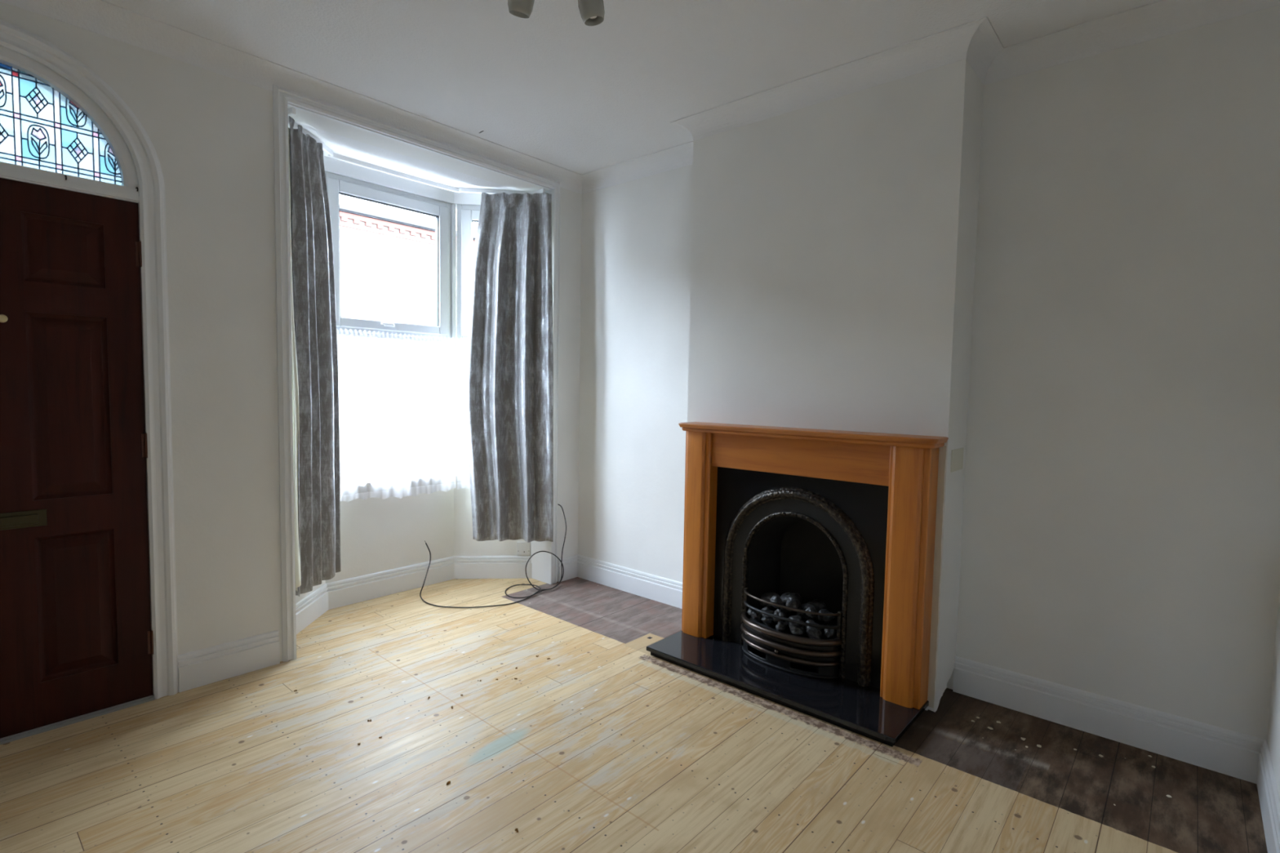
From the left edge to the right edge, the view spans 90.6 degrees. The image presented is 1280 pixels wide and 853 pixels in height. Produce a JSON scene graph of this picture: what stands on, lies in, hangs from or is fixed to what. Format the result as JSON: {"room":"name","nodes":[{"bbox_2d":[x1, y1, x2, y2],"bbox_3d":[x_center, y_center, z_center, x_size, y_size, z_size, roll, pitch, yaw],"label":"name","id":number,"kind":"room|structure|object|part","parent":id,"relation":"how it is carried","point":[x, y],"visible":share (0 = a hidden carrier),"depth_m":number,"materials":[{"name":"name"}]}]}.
{"room":"living room","nodes":[
{"label":"living room","id":0,"kind":"room"},
{"bbox_2d":[0,1,582,662],"bbox_3d":[-1.712,-0.189,2.906,0.190,2.747,3.950,4,5,41],"label":"wall","id":1,"kind":"structure","parent":0,"point":[211,134],"depth_m":2.69,"materials":[{"name":"white paint"}]},
{"bbox_2d":[0,62,121,185],"bbox_3d":[-2.230,-1.083,2.178,0.028,0.352,0.704,4,5,41],"label":"window","id":2,"kind":"structure","parent":1,"relation":"in","point":[41,128],"depth_m":2.28,"materials":[{"name":"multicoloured glass"}]},
{"bbox_2d":[0,177,153,738],"bbox_3d":[-2.220,0.125,2.228,0.058,1.956,0.781,4,5,41],"label":"door","id":3,"kind":"structure","parent":1,"relation":"in","point":[77,635],"depth_m":2.34,"materials":[{"name":"brown wood"}]},
{"bbox_3d":[-2.094,-0.636,2.304,0.012,0.238,0.223,4,5,41],"label":"panel","id":4,"kind":"part","parent":3,"relation":"part of","materials":[{"name":"brown wood"}]},
{"bbox_3d":[-2.103,-0.074,2.338,0.012,0.672,0.223,4,5,41],"label":"panel","id":5,"kind":"part","parent":3,"relation":"part of","materials":[{"name":"brown wood"}]},
{"bbox_3d":[-2.116,0.665,2.383,0.012,0.534,0.223,4,5,41],"label":"panel","id":6,"kind":"part","parent":3,"relation":"part of","materials":[{"name":"brown wood"}]},
{"bbox_2d":[0,19,178,745],"bbox_3d":[-2.242,-0.132,2.231,0.146,2.496,0.942,4,5,41],"label":"door frame","id":7,"kind":"structure","parent":1,"relation":"attached to","point":[151,186],"depth_m":2.47,"materials":[{"name":"white wood"}]},
{"bbox_2d":[177,630,279,692],"bbox_3d":[-1.784,1.018,2.763,0.018,0.152,0.382,4,5,41],"label":"baseboard","id":8,"kind":"structure","parent":1,"relation":"attached to","point":[200,668],"depth_m":2.75,"materials":[{"name":"white"}]},
{"bbox_2d":[324,155,490,205],"bbox_3d":[-1.389,-1.454,3.689,0.493,0.075,1.760,4,5,41],"label":"trim","id":9,"kind":"structure","parent":1,"relation":"attached to","point":[331,165],"depth_m":3.80,"materials":[{"name":"white"}]},
{"bbox_2d":[272,84,560,662],"bbox_3d":[-1.076,-0.233,3.470,0.022,2.587,1.666,4,5,41],"label":"trim bay architrave","id":10,"kind":"structure","parent":1,"relation":"attached to","point":[282,96],"depth_m":2.90,"materials":[{"name":"white"}]},
{"bbox_2d":[287,102,552,583],"bbox_3d":[-1.156,-0.211,3.542,0.190,2.533,1.582,4,5,41],"label":"bay","id":11,"kind":"object","parent":1,"relation":"attached to","point":[540,561],"visible":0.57,"depth_m":4.02,"materials":[{"name":"white paint"}]},
{"bbox_2d":[457,337,470,489],"bbox_3d":[-0.962,-0.071,4.141,0.456,1.004,0.032,1,4,-4],"label":"curtain","id":12,"kind":"object","parent":11,"relation":"hanging from","point":[460,485],"visible":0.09,"depth_m":4.15,"materials":[{"name":"white fabric"}]},
{"bbox_2d":[288,121,519,191],"bbox_3d":[-1.414,-1.563,3.707,0.560,0.140,1.857,4,5,41],"label":"ceiling","id":13,"kind":"structure","parent":0,"point":[342,145],"depth_m":3.56,"materials":[{"name":"paint"}]},
{"bbox_2d":[288,106,545,194],"bbox_3d":[-1.255,-1.468,3.571,0.454,0.026,1.509,4,5,41],"label":"track","id":14,"kind":"object","parent":13,"relation":"attached to","point":[291,111],"visible":0.72,"depth_m":3.72,"materials":[{"name":"white plastic"}]},
{"bbox_2d":[288,115,341,596],"bbox_3d":[-1.627,-0.312,3.170,0.090,2.238,0.540,1,4,-5],"label":"curtain","id":15,"kind":"object","parent":14,"relation":"hanging from","point":[314,351],"visible":0.94,"depth_m":3.13,"materials":[{"name":"grey fabric"}]},
{"bbox_2d":[464,192,553,542],"bbox_3d":[-0.826,-0.362,4.032,0.572,2.214,0.119,1,3,0],"label":"curtain","id":16,"kind":"object","parent":14,"relation":"hanging from","point":[508,397],"visible":1,"depth_m":4.03,"materials":[{"name":"grey fabric"}]},
{"bbox_2d":[295,476,530,603],"bbox_3d":[-1.428,0.741,3.825,0.490,0.788,1.760,4,5,41],"label":"wall","id":17,"kind":"structure","parent":0,"point":[378,535],"depth_m":3.96,"materials":[{"name":"white paint"}]},
{"bbox_2d":[324,171,451,484],"bbox_3d":[-1.511,-0.552,3.843,0.119,1.748,0.822,4,5,41],"label":"window","id":18,"kind":"structure","parent":17,"relation":"in","point":[336,184],"depth_m":3.92,"materials":[{"name":"white plastic"}]},
{"bbox_3d":[-1.502,-0.986,3.815,0.054,0.815,0.758,4,5,41],"label":"sash","id":19,"kind":"part","parent":18,"relation":"part of","materials":[{"name":"white"}]},
{"bbox_3d":[-1.503,-0.608,3.780,0.030,0.022,0.090,4,5,41],"label":"handle","id":20,"kind":"part","parent":18,"relation":"part of","materials":[{"name":"white"}]},
{"bbox_2d":[336,328,456,502],"bbox_3d":[-1.470,-0.059,3.817,0.043,1.005,0.800,4,5,41],"label":"curtain","id":21,"kind":"object","parent":18,"relation":"hanging from","point":[415,491],"visible":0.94,"depth_m":3.83,"materials":[{"name":"white fabric"}]},
{"bbox_2d":[340,472,469,488],"bbox_3d":[-1.384,0.340,3.767,0.430,0.020,1.646,4,5,41],"label":"board","id":22,"kind":"object","parent":17,"relation":"on","point":[449,474],"visible":0.26,"depth_m":3.89,"materials":[{"name":"white wood"}]},
{"bbox_2d":[295,555,532,634],"bbox_3d":[-1.319,0.968,3.739,0.530,0.150,1.580,4,5,41],"label":"baseboard","id":23,"kind":"structure","parent":17,"relation":"attached to","point":[339,593],"depth_m":3.94,"materials":[{"name":"white wood"}]},
{"bbox_2d":[450,203,456,472],"bbox_3d":[-1.232,-0.566,4.155,0.052,1.748,0.030,4,5,41],"label":"trim","id":24,"kind":"structure","parent":17,"relation":"attached to","point":[453,206],"depth_m":4.13,"materials":[{"name":"white"}]},
{"bbox_2d":[456,204,480,472],"bbox_3d":[-0.956,-0.565,4.204,0.502,1.748,0.089,1,4,-6],"label":"window","id":25,"kind":"structure","parent":17,"relation":"in","point":[466,215],"depth_m":4.13,"materials":[{"name":"white plastic"}]},
{"bbox_3d":[-0.947,-0.997,4.160,0.438,0.815,0.054,1,4,-6],"label":"sash","id":26,"kind":"part","parent":25,"relation":"part of","materials":[{"name":"white plastic"}]},
{"bbox_2d":[516,542,530,555],"bbox_3d":[-0.781,0.818,4.250,0.088,0.088,0.016,1,4,-5],"label":"wall socket","id":27,"kind":"object","parent":17,"relation":"attached to","point":[522,548],"visible":0.95,"depth_m":4.25,"materials":[{"name":"white plastic"}]},
{"bbox_2d":[103,0,1159,174],"bbox_3d":[-0.352,-1.567,1.684,3.695,0.200,4.100,4,5,41],"label":"ceiling","id":28,"kind":"structure","parent":0,"point":[552,86],"depth_m":2.53,"materials":[{"name":"paint"}]},
{"bbox_2d":[507,0,604,26],"bbox_3d":[-0.240,-1.337,1.748,0.364,0.265,0.340,0,4,-8],"label":"ceiling light","id":29,"kind":"object","parent":28,"relation":"attached to","point":[592,11],"visible":1,"depth_m":1.87,"materials":[{"name":"white"}]},
{"bbox_3d":[-0.350,-1.272,1.867,0.084,0.116,0.077,4,5,41],"label":"lamp shade","id":30,"kind":"part","parent":29,"relation":"part of","materials":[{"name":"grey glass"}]},
{"bbox_3d":[-0.146,-1.272,1.900,0.077,0.115,0.081,4,5,41],"label":"lamp shade","id":31,"kind":"part","parent":29,"relation":"part of","materials":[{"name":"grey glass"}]},
{"bbox_2d":[0,577,1267,852],"bbox_3d":[-0.613,1.221,2.007,4.115,0.120,3.950,4,5,41],"label":"floor","id":32,"kind":"structure","parent":0,"point":[604,744],"depth_m":2.17,"materials":[{"name":"brown wood"}]},
{"bbox_2d":[419,504,566,608],"bbox_3d":[-0.880,0.777,3.874,0.900,0.529,0.408,0,4,-12],"label":"cable","id":33,"kind":"object","parent":32,"relation":"on","point":[561,560],"visible":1,"depth_m":3.94,"materials":[{"name":"black plastic"}]},
{"bbox_2d":[646,631,928,746],"bbox_3d":[0.601,1.111,2.817,1.186,0.044,0.384,4,5,41],"label":"hearth","id":34,"kind":"object","parent":32,"relation":"on","point":[842,703],"visible":0.77,"depth_m":2.67,"materials":[{"name":"black stone"}]},
{"bbox_2d":[721,487,874,686],"bbox_3d":[0.742,0.679,2.955,0.750,0.807,0.421,4,5,41],"label":"fireplace insert","id":35,"kind":"object","parent":34,"relation":"on","point":[781,540],"visible":1,"depth_m":2.96,"materials":[{"name":"black metal"}]},
{"bbox_3d":[0.515,0.853,3.068,0.016,0.145,0.020,4,5,41],"label":"rail post","id":36,"kind":"part","parent":35,"relation":"part of","materials":[{"name":"metal"}]},
{"bbox_2d":[750,611,761,621],"bbox_3d":[0.554,0.894,2.997,0.063,0.046,0.058,4,5,41],"label":"coal","id":37,"kind":"object","parent":35,"relation":"on","point":[756,615],"visible":0.79,"depth_m":2.98,"materials":[{"name":"black stone"}]},
{"bbox_2d":[746,608,755,615],"bbox_3d":[0.537,0.882,3.021,0.048,0.044,0.047,0,4,-12],"label":"coal","id":38,"kind":"object","parent":37,"relation":"on","point":[749,611],"visible":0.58,"depth_m":3.01,"materials":[{"name":"black stone"}]},
{"bbox_2d":[761,607,773,617],"bbox_3d":[0.595,0.883,2.989,0.081,0.060,0.063,4,5,41],"label":"coal","id":39,"kind":"object","parent":35,"relation":"on","point":[765,609],"visible":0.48,"depth_m":2.97,"materials":[{"name":"black stone"}]},
{"bbox_2d":[761,615,774,626],"bbox_3d":[0.593,0.898,2.932,0.054,0.047,0.056,4,5,41],"label":"coal","id":40,"kind":"object","parent":35,"relation":"on","point":[768,620],"visible":0.9,"depth_m":2.92,"materials":[{"name":"black stone"}]},
{"bbox_2d":[759,592,780,609],"bbox_3d":[0.631,0.844,3.063,0.106,0.088,0.083,4,5,41],"label":"coal","id":41,"kind":"object","parent":35,"relation":"on","point":[767,596],"visible":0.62,"depth_m":3.04,"materials":[{"name":"black stone"}]},
{"bbox_2d":[773,608,787,623],"bbox_3d":[0.649,0.878,2.934,0.062,0.066,0.078,3,4,26],"label":"coal","id":42,"kind":"object","parent":35,"relation":"on","point":[782,613],"visible":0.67,"depth_m":2.92,"materials":[{"name":"black stone"}]},
{"bbox_2d":[769,595,782,608],"bbox_3d":[0.638,0.820,2.964,0.048,0.055,0.056,-1,4,-29],"label":"coal","id":43,"kind":"object","parent":42,"relation":"on","point":[775,599],"visible":0.79,"depth_m":2.95,"materials":[{"name":"black stone"}]},
{"bbox_2d":[775,620,786,631],"bbox_3d":[0.639,0.906,2.872,0.047,0.043,0.050,4,5,41],"label":"coal","id":44,"kind":"object","parent":35,"relation":"on","point":[780,626],"visible":1,"depth_m":2.86,"materials":[{"name":"black stone"}]},
{"bbox_2d":[779,592,800,612],"bbox_3d":[0.709,0.836,2.994,0.115,0.092,0.106,4,5,41],"label":"coal","id":45,"kind":"object","parent":35,"relation":"on","point":[784,597],"visible":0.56,"depth_m":2.97,"materials":[{"name":"black stone"}]},
{"bbox_2d":[786,595,799,608],"bbox_3d":[0.702,0.816,2.916,0.059,0.061,0.056,3,4,27],"label":"coal","id":46,"kind":"object","parent":45,"relation":"on","point":[792,602],"visible":0.84,"depth_m":2.90,"materials":[{"name":"black stone"}]},
{"bbox_3d":[0.647,0.927,2.866,0.504,0.031,0.145,4,5,41],"label":"moulding","id":47,"kind":"part","parent":35,"relation":"part of","materials":[{"name":"grey metal"}]},
{"bbox_3d":[0.646,0.978,2.870,0.502,0.029,0.144,4,5,41],"label":"moulding","id":48,"kind":"part","parent":35,"relation":"part of","materials":[{"name":"grey metal"}]},
{"bbox_3d":[0.649,1.022,2.877,0.494,0.021,0.132,4,5,41],"label":"moulding","id":49,"kind":"part","parent":35,"relation":"part of","materials":[{"name":"grey metal"}]},
{"bbox_3d":[0.651,1.079,2.883,0.486,0.013,0.124,4,5,41],"label":"moulding","id":50,"kind":"part","parent":35,"relation":"part of","materials":[{"name":"black metal"}]},
{"bbox_3d":[0.661,0.805,2.873,0.483,0.010,0.106,4,5,41],"label":"rail","id":51,"kind":"part","parent":35,"relation":"part of","materials":[{"name":"grey metal"}]},
{"bbox_2d":[747,607,837,639],"bbox_3d":[0.733,0.933,2.965,0.444,0.014,0.317,4,5,41],"label":"grate","id":52,"kind":"object","parent":35,"relation":"on","point":[787,630],"depth_m":2.94,"materials":[{"name":"black metal"}]},
{"bbox_2d":[788,615,803,626],"bbox_3d":[0.708,0.890,2.882,0.076,0.062,0.069,4,5,41],"label":"coal","id":53,"kind":"object","parent":35,"relation":"on","point":[798,618],"visible":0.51,"depth_m":2.87,"materials":[{"name":"black stone"}]},
{"bbox_2d":[789,623,804,635],"bbox_3d":[0.701,0.907,2.828,0.072,0.049,0.050,4,5,41],"label":"coal","id":54,"kind":"object","parent":35,"relation":"on","point":[796,629],"visible":1,"depth_m":2.81,"materials":[{"name":"black stone"}]},
{"bbox_2d":[796,603,817,620],"bbox_3d":[0.777,0.861,2.940,0.098,0.069,0.082,2,4,12],"label":"coal","id":55,"kind":"object","parent":35,"relation":"on","point":[803,606],"visible":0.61,"depth_m":2.91,"materials":[{"name":"black stone"}]},
{"bbox_2d":[803,619,822,631],"bbox_3d":[0.771,0.897,2.835,0.054,0.057,0.083,-1,4,-35],"label":"coal","id":56,"kind":"object","parent":35,"relation":"on","point":[811,621],"visible":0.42,"depth_m":2.83,"materials":[{"name":"black stone"}]},
{"bbox_2d":[805,606,817,617],"bbox_3d":[0.773,0.836,2.859,0.054,0.046,0.054,4,5,41],"label":"coal","id":57,"kind":"object","parent":56,"relation":"on","point":[809,609],"visible":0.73,"depth_m":2.84,"materials":[{"name":"black stone"}]},
{"bbox_2d":[805,626,822,639],"bbox_3d":[0.767,0.911,2.791,0.074,0.052,0.048,4,5,41],"label":"coal","id":58,"kind":"object","parent":35,"relation":"on","point":[812,633],"visible":0.94,"depth_m":2.77,"materials":[{"name":"black stone"}]},
{"bbox_2d":[807,599,827,619],"bbox_3d":[0.842,0.866,3.004,0.101,0.089,0.072,4,5,41],"label":"coal","id":59,"kind":"object","parent":35,"relation":"on","point":[818,604],"visible":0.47,"depth_m":2.97,"materials":[{"name":"black stone"}]},
{"bbox_2d":[817,608,835,625],"bbox_3d":[0.848,0.869,2.881,0.076,0.067,0.087,2,4,13],"label":"coal","id":60,"kind":"object","parent":35,"relation":"on","point":[826,620],"visible":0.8,"depth_m":2.85,"materials":[{"name":"black stone"}]},
{"bbox_2d":[823,628,835,638],"bbox_3d":[0.838,0.910,2.792,0.051,0.038,0.050,0,4,-11],"label":"coal","id":61,"kind":"object","parent":35,"relation":"on","point":[828,633],"visible":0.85,"depth_m":2.78,"materials":[{"name":"black stone"}]},
{"bbox_3d":[0.870,0.878,2.758,0.016,0.145,0.020,4,5,41],"label":"rail post","id":62,"kind":"part","parent":35,"relation":"part of","materials":[{"name":"metal"}]},
{"bbox_2d":[713,466,888,688],"bbox_3d":[0.720,0.630,2.920,0.869,0.906,0.039,4,5,41],"label":"panel","id":63,"kind":"object","parent":34,"relation":"on","point":[866,505],"visible":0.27,"depth_m":2.76,"materials":[{"name":"black stone"}]},
{"bbox_2d":[678,422,948,709],"bbox_3d":[0.688,0.548,2.869,1.236,1.076,0.154,4,5,41],"label":"surround","id":64,"kind":"object","parent":34,"relation":"on","point":[908,464],"visible":1,"depth_m":2.59,"materials":[{"name":"brown wood"}]},
{"bbox_3d":[0.315,0.535,3.228,0.154,1.044,0.106,4,5,41],"label":"leg","id":65,"kind":"part","parent":64,"relation":"part of","materials":[{"name":"brown wood"}]},
{"bbox_2d":[678,422,948,448],"bbox_3d":[0.697,0.031,2.837,1.236,0.040,0.154,4,5,41],"label":"mantel shelf","id":66,"kind":"object","parent":64,"relation":"attached to","point":[823,437],"depth_m":2.72,"materials":[{"name":"brown wood"}]},
{"bbox_3d":[1.085,0.590,2.554,0.156,1.044,0.106,4,5,41],"label":"leg","id":67,"kind":"part","parent":64,"relation":"part of","materials":[{"name":"brown wood"}]},
{"bbox_2d":[687,58,983,712],"bbox_3d":[0.823,-0.201,2.999,1.280,2.647,0.270,4,5,41],"label":"wall","id":68,"kind":"structure","parent":0,"point":[833,241],"depth_m":2.72,"materials":[{"name":"white paint"}]},
{"bbox_2d":[0,0,1279,194],"bbox_3d":[-0.356,-1.422,1.661,3.355,0.088,3.750,4,5,41],"label":"crown molding","id":69,"kind":"structure","parent":68,"relation":"attached to","point":[976,41],"depth_m":2.54,"materials":[{"name":"paint"}]},
{"bbox_2d":[927,445,946,708],"bbox_3d":[1.178,0.606,2.542,0.051,1.065,0.004,4,5,41],"label":"strip","id":70,"kind":"object","parent":68,"relation":"attached to","point":[942,451],"visible":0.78,"depth_m":2.53,"materials":[{"name":"white paint"}]},
{"bbox_2d":[950,447,964,472],"bbox_3d":[1.302,0.136,2.598,0.004,0.090,0.165,4,5,41],"label":"plate","id":71,"kind":"object","parent":68,"relation":"attached to","point":[957,455],"visible":1,"depth_m":2.59,"materials":[{"name":"beige plastic"}]},
{"bbox_2d":[577,4,1279,740],"bbox_3d":[0.933,-0.159,3.163,3.455,2.747,0.120,4,5,41],"label":"wall","id":72,"kind":"structure","parent":0,"point":[1121,528],"depth_m":2.38,"materials":[{"name":"white paint"}]},
{"bbox_2d":[557,554,682,608],"bbox_3d":[-0.068,0.980,3.895,1.110,0.150,0.178,4,5,41],"label":"baseboard","id":73,"kind":"structure","parent":72,"relation":"attached to","point":[658,588],"depth_m":4.02,"materials":[{"name":"white wood"}]},
{"bbox_2d":[1266,586,1279,798],"bbox_3d":[0.895,0.000,0.563,0.120,2.747,3.850,4,5,41],"label":"wall","id":74,"kind":"structure","parent":0,"point":[1273,731],"depth_m":2.00,"materials":[{"name":"white paint"}]},
{"bbox_2d":[952,656,1279,852],"bbox_3d":[1.207,1.127,1.838,0.965,0.152,1.600,4,5,41],"label":"baseboard","id":75,"kind":"structure","parent":74,"relation":"attached to","point":[1241,756],"depth_m":2.33,"materials":[{"name":"white wood"}]},
{"label":"outside","id":76,"kind":"structure","parent":0,"visible":0},
{"bbox_3d":[-10.742,0.678,16.014,29.100,0.100,32.000,4,5,41],"label":"ground","id":77,"kind":"structure","parent":76,"visible":0},
{"bbox_2d":[337,204,475,474],"bbox_3d":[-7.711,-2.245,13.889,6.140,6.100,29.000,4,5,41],"label":"window pane","id":78,"kind":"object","parent":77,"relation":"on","point":[390,390],"visible":0.11,"depth_m":12.58,"materials":[{"name":"glass"}]}
]}

